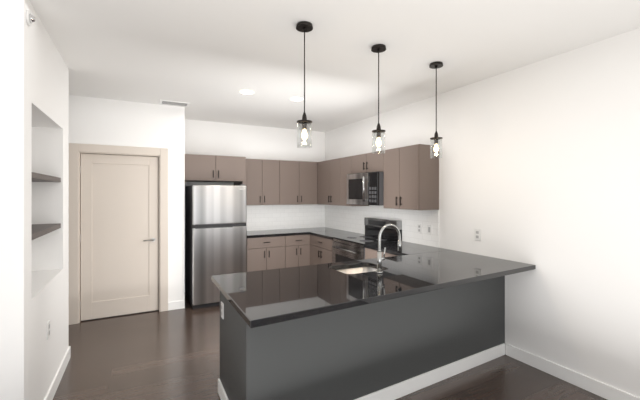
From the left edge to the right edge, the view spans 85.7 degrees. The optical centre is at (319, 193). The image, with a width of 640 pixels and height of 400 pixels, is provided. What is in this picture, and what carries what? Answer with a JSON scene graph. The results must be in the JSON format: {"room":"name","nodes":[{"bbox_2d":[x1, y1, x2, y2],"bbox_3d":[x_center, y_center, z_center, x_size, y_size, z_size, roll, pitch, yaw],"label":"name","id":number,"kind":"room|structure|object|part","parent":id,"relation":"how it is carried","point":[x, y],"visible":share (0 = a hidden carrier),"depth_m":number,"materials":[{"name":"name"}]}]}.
{"room":"kitchen","nodes":[
{"label":"kitchen","id":0,"kind":"room"},
{"bbox_2d":[0,0,68,399],"bbox_3d":[-3.384,0.190,1.946,3.000,2.740,1.420,0,0,-28],"label":"wall","id":1,"kind":"structure","parent":0,"point":[34,137],"depth_m":2.15,"materials":[{"name":"white paint"}]},
{"bbox_2d":[26,10,35,25],"bbox_3d":[-1.747,-1.060,2.089,0.035,0.090,0.090,0,0,-28],"label":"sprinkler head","id":2,"kind":"object","parent":1,"relation":"attached to","point":[30,18],"visible":1,"depth_m":2.07,"materials":[{"name":"white metal"}]},
{"bbox_2d":[32,172,60,239],"bbox_3d":[-2.168,0.080,2.518,0.285,0.440,0.990,0,0,-28],"label":"shelves","id":3,"kind":"object","parent":1,"relation":"attached to","point":[39,230],"visible":0.4,"depth_m":2.61,"materials":[{"name":"grey"}]},
{"bbox_3d":[-2.168,-0.120,2.518,0.285,0.040,0.990,0,0,-28],"label":"niche shelf","id":4,"kind":"part","parent":3,"relation":"part of","materials":[{"name":"grey wood"}]},
{"bbox_3d":[-2.168,0.280,2.518,0.285,0.040,0.990,0,0,-28],"label":"niche shelf","id":5,"kind":"part","parent":3,"relation":"part of","materials":[{"name":"grey"}]},
{"bbox_2d":[47,320,49,339],"bbox_3d":[-1.995,1.000,2.535,0.008,0.120,0.075,0,0,-28],"label":"outlet","id":6,"kind":"object","parent":1,"relation":"attached to","point":[48,329],"visible":0.94,"depth_m":2.52,"materials":[{"name":"white plastic"}]},
{"bbox_2d":[44,346,70,399],"bbox_3d":[-2.047,1.505,2.643,0.014,0.110,1.448,0,0,-28],"label":"baseboard","id":7,"kind":"structure","parent":1,"relation":"attached to","point":[51,392],"depth_m":2.80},
{"bbox_2d":[69,95,184,301],"bbox_3d":[-3.711,0.190,3.805,4.140,2.740,0.120,0,0,-28],"label":"wall","id":8,"kind":"structure","parent":0,"point":[102,121],"depth_m":4.53,"materials":[{"name":"white paint"}]},
{"bbox_2d":[69,143,167,324],"bbox_3d":[-2.536,0.479,4.408,1.084,2.162,0.138,0,0,-28],"label":"door frame","id":9,"kind":"structure","parent":8,"relation":"attached to","point":[73,233],"depth_m":4.22,"materials":[{"name":"beige wood"}]},
{"bbox_2d":[81,153,158,320],"bbox_3d":[-2.541,0.529,4.416,0.860,2.038,0.040,0,0,-28],"label":"door","id":10,"kind":"structure","parent":8,"relation":"in","point":[120,225],"depth_m":4.39,"materials":[{"name":"beige wood"}]},
{"bbox_3d":[-2.540,-0.432,4.416,0.630,0.115,0.040,0,0,-28],"label":"rail","id":11,"kind":"part","parent":10,"relation":"part of","materials":[{"name":"beige wood"}]},
{"bbox_2d":[168,300,184,310],"bbox_3d":[-1.937,1.505,4.655,0.208,0.110,0.014,0,0,-28],"label":"baseboard","id":12,"kind":"structure","parent":8,"relation":"attached to","point":[174,305],"depth_m":4.65,"materials":[{"name":"white"}]},
{"bbox_2d":[185,119,324,291],"bbox_3d":[-1.133,0.190,6.052,2.710,2.740,0.120,0,0,-28],"label":"wall","id":13,"kind":"structure","parent":0,"point":[230,139],"depth_m":5.92,"materials":[{"name":"white paint"}]},
{"bbox_2d":[185,154,248,183],"bbox_3d":[-1.680,-0.380,5.373,0.908,0.380,0.579,0,0,-28],"label":"upper cabinet","id":14,"kind":"object","parent":13,"relation":"attached to","point":[198,168],"depth_m":5.13,"materials":[{"name":"brown wood"}]},
{"bbox_3d":[-1.751,-0.380,5.020,0.448,0.374,0.019,0,0,-28],"label":"cab door","id":15,"kind":"part","parent":14,"relation":"part of","materials":[{"name":"brown wood"}]},
{"bbox_3d":[-1.349,-0.380,5.230,0.448,0.374,0.019,0,0,-28],"label":"cab door","id":16,"kind":"part","parent":14,"relation":"part of","materials":[{"name":"brown wood"}]},
{"bbox_2d":[237,159,280,204],"bbox_3d":[-1.046,-0.190,5.844,0.650,0.760,0.330,0,0,-28],"label":"upper cabinet","id":17,"kind":"object","parent":13,"relation":"attached to","point":[264,186],"depth_m":5.72,"materials":[{"name":"brown wood"}]},
{"bbox_3d":[-1.112,-0.190,5.634,0.334,0.754,0.019,0,0,-28],"label":"cab door","id":18,"kind":"part","parent":17,"relation":"part of","materials":[{"name":"brown wood"}]},
{"bbox_3d":[-0.824,-0.190,5.784,0.304,0.754,0.019,0,0,-28],"label":"cab door","id":19,"kind":"part","parent":17,"relation":"part of","materials":[{"name":"brown wood"}]},
{"bbox_2d":[246,204,324,230],"bbox_3d":[-0.659,0.415,6.227,1.692,0.450,0.008,0,0,-28],"label":"tile backsplash","id":20,"kind":"structure","parent":13,"relation":"attached to","point":[267,217],"depth_m":6.23,"materials":[{"name":"white tile"}]},
{"bbox_2d":[281,160,316,203],"bbox_3d":[-0.439,-0.190,6.160,0.720,0.760,0.330,0,0,-28],"label":"upper cabinet","id":21,"kind":"object","parent":13,"relation":"attached to","point":[298,178],"depth_m":6.01,"materials":[{"name":"brown wood"}]},
{"bbox_3d":[-0.527,-0.190,5.939,0.354,0.754,0.019,0,0,-28],"label":"cab door","id":22,"kind":"part","parent":21,"relation":"part of","materials":[{"name":"brown wood"}]},
{"bbox_3d":[-0.208,-0.190,6.106,0.354,0.754,0.019,0,0,-28],"label":"cab door","id":23,"kind":"part","parent":21,"relation":"part of","materials":[{"name":"brown wood"}]},
{"bbox_2d":[53,292,606,399],"bbox_3d":[-0.947,1.590,1.328,6.990,0.060,8.670,0,0,-28],"label":"floor","id":24,"kind":"structure","parent":0,"point":[163,355],"depth_m":3.06,"materials":[{"name":"brown wood"}]},
{"bbox_2d":[186,184,246,308],"bbox_3d":[-1.564,0.713,5.138,0.730,1.695,0.842,0,0,-28],"label":"fridge","id":25,"kind":"object","parent":24,"relation":"on","point":[216,231],"visible":0.83,"depth_m":4.75,"materials":[{"name":"grey metal"}]},
{"bbox_3d":[-1.388,0.153,4.802,0.730,0.537,0.079,0,0,-28],"label":"door","id":26,"kind":"part","parent":25,"relation":"part of","materials":[{"name":"silver metal"}]},
{"bbox_3d":[-1.388,0.979,4.802,0.730,1.033,0.079,0,0,-28],"label":"door","id":27,"kind":"part","parent":25,"relation":"part of","materials":[{"name":"silver metal"}]},
{"bbox_2d":[247,236,284,271],"bbox_3d":[-0.986,1.120,5.706,0.630,0.880,0.629,0,0,-28],"label":"base cabinet","id":28,"kind":"object","parent":24,"relation":"on","point":[263,253],"depth_m":5.42,"materials":[{"name":"brown wood"}]},
{"bbox_3d":[-1.304,0.685,5.580,0.050,1.750,0.560,0,0,-28],"label":"cab panel","id":29,"kind":"part","parent":28,"relation":"part of","materials":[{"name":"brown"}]},
{"bbox_3d":[-0.985,1.155,5.363,0.309,0.604,0.019,0,0,-28],"label":"cab door","id":30,"kind":"part","parent":28,"relation":"part of","materials":[{"name":"brown wood"}]},
{"bbox_3d":[-0.845,0.765,5.436,0.624,0.164,0.019,0,0,-28],"label":"cab door","id":31,"kind":"part","parent":28,"relation":"part of","materials":[{"name":"brown wood"}]},
{"bbox_3d":[-0.706,1.155,5.509,0.309,0.604,0.019,0,0,-28],"label":"cab door","id":32,"kind":"part","parent":28,"relation":"part of","materials":[{"name":"brown wood"}]},
{"bbox_2d":[247,227,342,237],"bbox_3d":[-0.507,0.659,5.948,1.698,0.039,0.645,0,0,-28],"label":"countertop","id":33,"kind":"structure","parent":28,"relation":"on","point":[299,231],"depth_m":5.72,"materials":[{"name":"black stone"}]},
{"bbox_2d":[220,292,336,399],"bbox_3d":[-0.346,1.120,2.520,0.608,0.880,0.749,0,0,-28],"label":"base cabinet","id":34,"kind":"object","parent":24,"relation":"on","point":[296,359],"depth_m":2.21,"materials":[{"name":"grey"}]},
{"bbox_2d":[221,301,223,318],"bbox_3d":[-0.738,0.880,2.604,0.010,0.115,0.070,0,0,-28],"label":"outlet","id":35,"kind":"object","parent":34,"relation":"attached to","point":[222,310],"visible":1,"depth_m":2.58,"materials":[{"name":"white plastic"}]},
{"bbox_2d":[218,378,228,399],"bbox_3d":[-0.617,1.505,2.368,0.014,0.110,0.769,0,0,-28],"label":"baseboard","id":36,"kind":"structure","parent":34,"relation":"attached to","point":[222,393],"depth_m":2.58,"materials":[{"name":"white wood"}]},
{"bbox_3d":[-0.607,1.065,2.384,0.020,0.770,0.749,0,0,-28],"label":"pen panel","id":37,"kind":"part","parent":34,"relation":"part of","materials":[{"name":"grey wood"}]},
{"bbox_2d":[211,248,535,327],"bbox_3d":[0.578,0.659,2.830,2.657,0.039,1.084,0,0,-28],"label":"countertop","id":38,"kind":"structure","parent":34,"relation":"on","point":[262,298],"depth_m":2.51,"materials":[{"name":"black stone"}]},
{"bbox_2d":[337,267,376,273],"bbox_3d":[0.333,0.787,2.982,0.446,0.212,0.356,0,0,-28],"label":"sink","id":39,"kind":"object","parent":38,"relation":"in","point":[356,270],"visible":0.08,"depth_m":3.17,"materials":[{"name":"silver metal"}]},
{"bbox_2d":[376,224,401,272],"bbox_3d":[0.566,0.443,2.839,0.246,0.394,0.056,0,0,-28],"label":"faucet","id":40,"kind":"object","parent":38,"relation":"on","point":[380,258],"visible":1,"depth_m":2.79,"materials":[{"name":"silver metal"}]},
{"bbox_3d":[0.525,0.485,2.817,0.011,0.092,0.012,13,-6,-27],"label":"lever","id":41,"kind":"part","parent":40,"relation":"part of","materials":[{"name":"silver metal"}]},
{"bbox_3d":[0.679,1.065,2.704,2.595,0.770,0.166,0,0,-28],"label":"pen panel","id":42,"kind":"part","parent":34,"relation":"part of","materials":[{"name":"grey"}]},
{"bbox_2d":[354,343,504,399],"bbox_3d":[0.674,1.505,2.682,2.600,0.110,0.014,0,0,-31],"label":"baseboard","id":43,"kind":"structure","parent":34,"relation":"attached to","point":[409,386],"depth_m":2.83,"materials":[{"name":"white wood"}]},
{"bbox_2d":[285,234,308,267],"bbox_3d":[-0.504,1.120,5.958,0.457,0.880,0.629,0,0,-28],"label":"base cabinet","id":44,"kind":"object","parent":24,"relation":"on","point":[296,246],"depth_m":5.66,"materials":[{"name":"brown wood"}]},
{"bbox_3d":[-0.464,1.155,5.635,0.224,0.604,0.019,0,0,-28],"label":"cab door","id":45,"kind":"part","parent":44,"relation":"part of","materials":[{"name":"brown wood"}]},
{"bbox_3d":[-0.362,0.765,5.688,0.454,0.164,0.019,0,0,-28],"label":"cab door","id":46,"kind":"part","parent":44,"relation":"part of","materials":[{"name":"brown wood"}]},
{"bbox_3d":[-0.260,1.155,5.741,0.224,0.604,0.019,0,0,-28],"label":"cab door","id":47,"kind":"part","parent":44,"relation":"part of","materials":[{"name":"brown wood"}]},
{"bbox_2d":[309,234,332,264],"bbox_3d":[0.292,1.120,5.572,0.629,0.880,0.830,0,0,-28],"label":"base cabinet","id":48,"kind":"object","parent":24,"relation":"on","point":[320,248],"depth_m":5.45,"materials":[{"name":"brown wood"}]},
{"bbox_3d":[-0.075,1.155,5.614,0.019,0.604,0.409,0,0,-28],"label":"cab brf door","id":49,"kind":"part","parent":48,"relation":"part of","materials":[{"name":"brown wood"}]},
{"bbox_3d":[0.021,0.765,5.431,0.019,0.164,0.824,0,0,-28],"label":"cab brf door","id":50,"kind":"part","parent":48,"relation":"part of","materials":[{"name":"brown wood"}]},
{"bbox_2d":[307,231,364,239],"bbox_3d":[0.293,0.659,5.549,0.647,0.039,0.792,0,0,-28],"label":"countertop","id":51,"kind":"structure","parent":48,"relation":"on","point":[325,234],"depth_m":5.55,"materials":[{"name":"black stone"}]},
{"bbox_2d":[332,217,401,262],"bbox_3d":[0.620,0.963,4.835,0.704,1.195,0.764,0,0,-28],"label":"range","id":52,"kind":"object","parent":24,"relation":"on","point":[348,248],"visible":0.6,"depth_m":4.78,"materials":[{"name":"grey metal"}]},
{"bbox_3d":[0.318,0.760,4.677,0.021,0.022,0.620,0,0,-28],"label":"handle","id":53,"kind":"part","parent":52,"relation":"part of","materials":[{"name":"silver metal"}]},
{"bbox_3d":[0.369,1.005,4.704,0.035,0.620,0.752,0,0,-28],"label":"door","id":54,"kind":"part","parent":52,"relation":"part of","materials":[{"name":"silver metal"}]},
{"bbox_3d":[0.627,0.635,4.636,0.200,0.001,0.200,0,0,-28],"label":"burner","id":55,"kind":"part","parent":52,"relation":"part of","materials":[{"name":"grey"}]},
{"bbox_2d":[333,234,401,245],"bbox_3d":[0.653,0.645,4.852,0.630,0.020,0.764,0,0,-28],"label":"cooktop","id":56,"kind":"object","parent":52,"relation":"in","point":[359,240],"depth_m":4.78,"materials":[{"name":"black"}]},
{"bbox_2d":[337,269,400,399],"bbox_3d":[0.163,1.120,2.786,0.540,0.880,0.748,0,0,-28],"label":"base cabinet","id":57,"kind":"object","parent":24,"relation":"on","point":[353,353],"depth_m":2.50,"materials":[{"name":"grey wood"}]},
{"bbox_2d":[365,248,397,258],"bbox_3d":[1.043,1.120,4.131,0.629,0.880,0.860,0,0,-28],"label":"base cabinet","id":58,"kind":"object","parent":24,"relation":"on","point":[369,253],"depth_m":4.22,"materials":[{"name":"brown wood"}]},
{"bbox_2d":[364,241,438,254],"bbox_3d":[1.023,0.659,4.156,0.640,0.039,0.802,0,0,-28],"label":"countertop","id":59,"kind":"structure","parent":58,"relation":"on","point":[391,247],"depth_m":4.10,"materials":[{"name":"black stone"}]},
{"bbox_2d":[355,267,452,381],"bbox_3d":[0.642,1.120,3.036,0.540,0.880,0.748,0,0,-28],"label":"base cabinet","id":60,"kind":"object","parent":24,"relation":"on","point":[426,317],"depth_m":2.80,"materials":[{"name":"grey wood"}]},
{"bbox_2d":[453,282,476,361],"bbox_3d":[1.011,1.120,3.229,0.294,0.880,0.748,0,0,-28],"label":"base cabinet","id":61,"kind":"object","parent":24,"relation":"on","point":[464,295],"depth_m":3.05,"materials":[{"name":"grey"}]},
{"bbox_2d":[29,0,639,131],"bbox_3d":[-0.947,-1.220,1.328,6.990,0.080,8.670,0,0,-28],"label":"ceiling","id":62,"kind":"structure","parent":0,"point":[208,60],"depth_m":2.79,"materials":[{"name":"white paint"}]},
{"bbox_2d":[159,100,189,106],"bbox_3d":[-1.889,-1.175,4.485,0.360,0.010,0.180,0,0,-28],"label":"ceiling vent","id":63,"kind":"object","parent":62,"relation":"in","point":[174,103],"visible":1,"depth_m":4.48,"materials":[{"name":"white metal"}]},
{"bbox_2d":[240,90,253,94],"bbox_3d":[-0.847,-1.176,4.002,0.164,0.008,0.164,0,0,-28],"label":"recessed light","id":64,"kind":"object","parent":62,"relation":"in","point":[248,92],"visible":0.96,"depth_m":4.00,"materials":[{"name":"white"}]},
{"bbox_2d":[290,97,302,100],"bbox_3d":[-0.288,-1.176,4.293,0.164,0.008,0.164,0,0,-28],"label":"recessed light","id":65,"kind":"object","parent":62,"relation":"in","point":[296,99],"visible":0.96,"depth_m":4.29,"materials":[{"name":"white"}]},
{"bbox_2d":[296,21,312,147],"bbox_3d":[-0.109,-0.752,2.413,0.120,0.855,0.120,0,0,-28],"label":"pendant light","id":66,"kind":"object","parent":62,"relation":"hanging from","point":[304,26],"visible":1,"depth_m":2.40,"materials":[{"name":"brown metal"}]},
{"bbox_3d":[-0.109,-0.855,2.413,0.008,0.570,0.008,0,0,-28],"label":"rod","id":67,"kind":"part","parent":66,"relation":"part of","materials":[{"name":"brown metal"}]},
{"bbox_3d":[-0.109,-0.412,2.413,0.105,0.175,0.105,0,0,-28],"label":"lamp shade","id":68,"kind":"part","parent":66,"relation":"part of","materials":[{"name":"clear glass"}]},
{"bbox_2d":[371,44,385,153],"bbox_3d":[0.471,-0.752,2.772,0.120,0.855,0.120,0,0,-28],"label":"pendant light","id":69,"kind":"object","parent":62,"relation":"hanging from","point":[378,49],"visible":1,"depth_m":2.76,"materials":[{"name":"clear glass"}]},
{"bbox_3d":[0.471,-0.412,2.772,0.105,0.175,0.105,0,0,-28],"label":"lamp shade","id":70,"kind":"part","parent":69,"relation":"part of","materials":[{"name":"clear glass"}]},
{"bbox_3d":[0.471,-0.855,2.772,0.008,0.570,0.008,0,0,-28],"label":"rod","id":71,"kind":"part","parent":69,"relation":"part of","materials":[{"name":"brown metal"}]},
{"bbox_2d":[429,61,442,158],"bbox_3d":[1.055,-0.752,3.133,0.120,0.855,0.120,0,0,-28],"label":"pendant light","id":72,"kind":"object","parent":62,"relation":"hanging from","point":[436,65],"visible":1,"depth_m":3.12,"materials":[{"name":"clear glass"}]},
{"bbox_3d":[1.055,-0.855,3.133,0.008,0.570,0.008,0,0,-28],"label":"rod","id":73,"kind":"part","parent":72,"relation":"part of","materials":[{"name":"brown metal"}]},
{"bbox_3d":[1.055,-0.412,3.133,0.105,0.175,0.105,0,0,-28],"label":"lamp shade","id":74,"kind":"part","parent":72,"relation":"part of","materials":[{"name":"clear glass"}]},
{"bbox_2d":[325,28,639,397],"bbox_3d":[2.099,0.190,2.917,0.120,2.740,8.670,0,0,-28],"label":"wall","id":75,"kind":"structure","parent":0,"point":[539,164],"depth_m":2.96,"materials":[{"name":"white paint"}]},
{"bbox_2d":[317,160,328,203],"bbox_3d":[0.214,-0.190,6.043,0.330,0.760,0.477,0,0,-28],"label":"upper cabinet","id":76,"kind":"object","parent":75,"relation":"attached to","point":[323,166],"depth_m":5.98,"materials":[{"name":"brown wood"}]},
{"bbox_3d":[0.076,-0.190,5.972,0.019,0.754,0.474,0,0,-28],"label":"cab door","id":77,"kind":"part","parent":76,"relation":"part of","materials":[{"name":"brown wood"}]},
{"bbox_2d":[329,158,340,205],"bbox_3d":[0.399,-0.190,5.690,0.330,0.760,0.320,0,0,-28],"label":"upper cabinet","id":78,"kind":"object","parent":75,"relation":"attached to","point":[335,164],"depth_m":5.61,"materials":[{"name":"brown wood"}]},
{"bbox_3d":[0.261,-0.190,5.618,0.019,0.754,0.314,0,0,-28],"label":"cab door","id":79,"kind":"part","parent":78,"relation":"part of","materials":[{"name":"brown wood"}]},
{"bbox_2d":[341,156,368,205],"bbox_3d":[0.546,-0.190,5.408,0.330,0.760,0.315,0,0,-28],"label":"upper cabinet","id":80,"kind":"object","parent":75,"relation":"attached to","point":[346,162],"depth_m":5.34,"materials":[{"name":"brown wood"}]},
{"bbox_3d":[0.408,-0.190,5.336,0.019,0.754,0.309,0,0,-28],"label":"cab door","id":81,"kind":"part","parent":80,"relation":"part of","materials":[{"name":"brown wood"}]},
{"bbox_2d":[353,150,384,173],"bbox_3d":[0.796,-0.430,4.927,0.330,0.280,0.770,0,0,-28],"label":"upper cabinet","id":82,"kind":"object","parent":75,"relation":"attached to","point":[368,162],"depth_m":4.78,"materials":[{"name":"brown wood"}]},
{"bbox_3d":[0.570,-0.430,5.026,0.019,0.274,0.379,0,0,-28],"label":"cab door","id":83,"kind":"part","parent":82,"relation":"part of","materials":[{"name":"brown wood"}]},
{"bbox_2d":[347,171,383,205],"bbox_3d":[0.732,-0.067,4.893,0.472,0.444,0.760,0,0,-28],"label":"microwave","id":84,"kind":"object","parent":82,"relation":"attached to","point":[367,188],"visible":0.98,"depth_m":4.67,"materials":[{"name":"grey metal"}]},
{"bbox_3d":[0.534,-0.065,4.910,0.030,0.436,0.543,0,0,-28],"label":"door","id":85,"kind":"part","parent":84,"relation":"part of","materials":[{"name":"silver metal"}]},
{"bbox_3d":[0.593,-0.065,4.680,0.027,0.340,0.028,0,0,-28],"label":"handle","id":86,"kind":"part","parent":84,"relation":"part of","materials":[{"name":"silver metal"}]},
{"bbox_3d":[0.748,-0.430,4.684,0.019,0.274,0.379,0,0,-28],"label":"cab door","id":87,"kind":"part","parent":82,"relation":"part of","materials":[{"name":"brown wood"}]},
{"bbox_2d":[325,205,438,247],"bbox_3d":[0.754,0.415,5.357,0.008,0.450,2.842,0,0,-28],"label":"tile backsplash","id":88,"kind":"structure","parent":75,"relation":"attached to","point":[347,218],"depth_m":4.86,"materials":[{"name":"white tile"}]},
{"bbox_2d":[417,223,421,232],"bbox_3d":[1.260,0.440,4.368,0.008,0.120,0.075,0,0,-28],"label":"outlet","id":89,"kind":"object","parent":88,"relation":"attached to","point":[420,228],"visible":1,"depth_m":4.35,"materials":[{"name":"white plastic"}]},
{"bbox_2d":[427,225,431,234],"bbox_3d":[1.339,0.440,4.218,0.008,0.120,0.075,0,0,-28],"label":"light switch","id":90,"kind":"object","parent":88,"relation":"attached to","point":[430,232],"visible":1,"depth_m":4.20,"materials":[{"name":"white plastic"}]},
{"bbox_2d":[384,144,438,209],"bbox_3d":[1.121,-0.190,4.304,0.330,0.760,0.635,0,0,-28],"label":"upper cabinet","id":91,"kind":"object","parent":75,"relation":"attached to","point":[411,176],"depth_m":4.07,"materials":[{"name":"brown wood"}]},
{"bbox_2d":[474,229,480,240],"bbox_3d":[1.656,0.430,3.627,0.008,0.120,0.075,0,0,-28],"label":"outlet","id":92,"kind":"object","parent":75,"relation":"attached to","point":[479,235],"visible":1,"depth_m":3.62,"materials":[{"name":"white plastic"}]},
{"bbox_2d":[506,343,639,399],"bbox_3d":[2.895,1.505,1.246,0.014,0.110,4.731,0,0,-28],"label":"baseboard","id":93,"kind":"structure","parent":75,"relation":"attached to","point":[598,388],"depth_m":2.83,"materials":[{"name":"white"}]}
]}

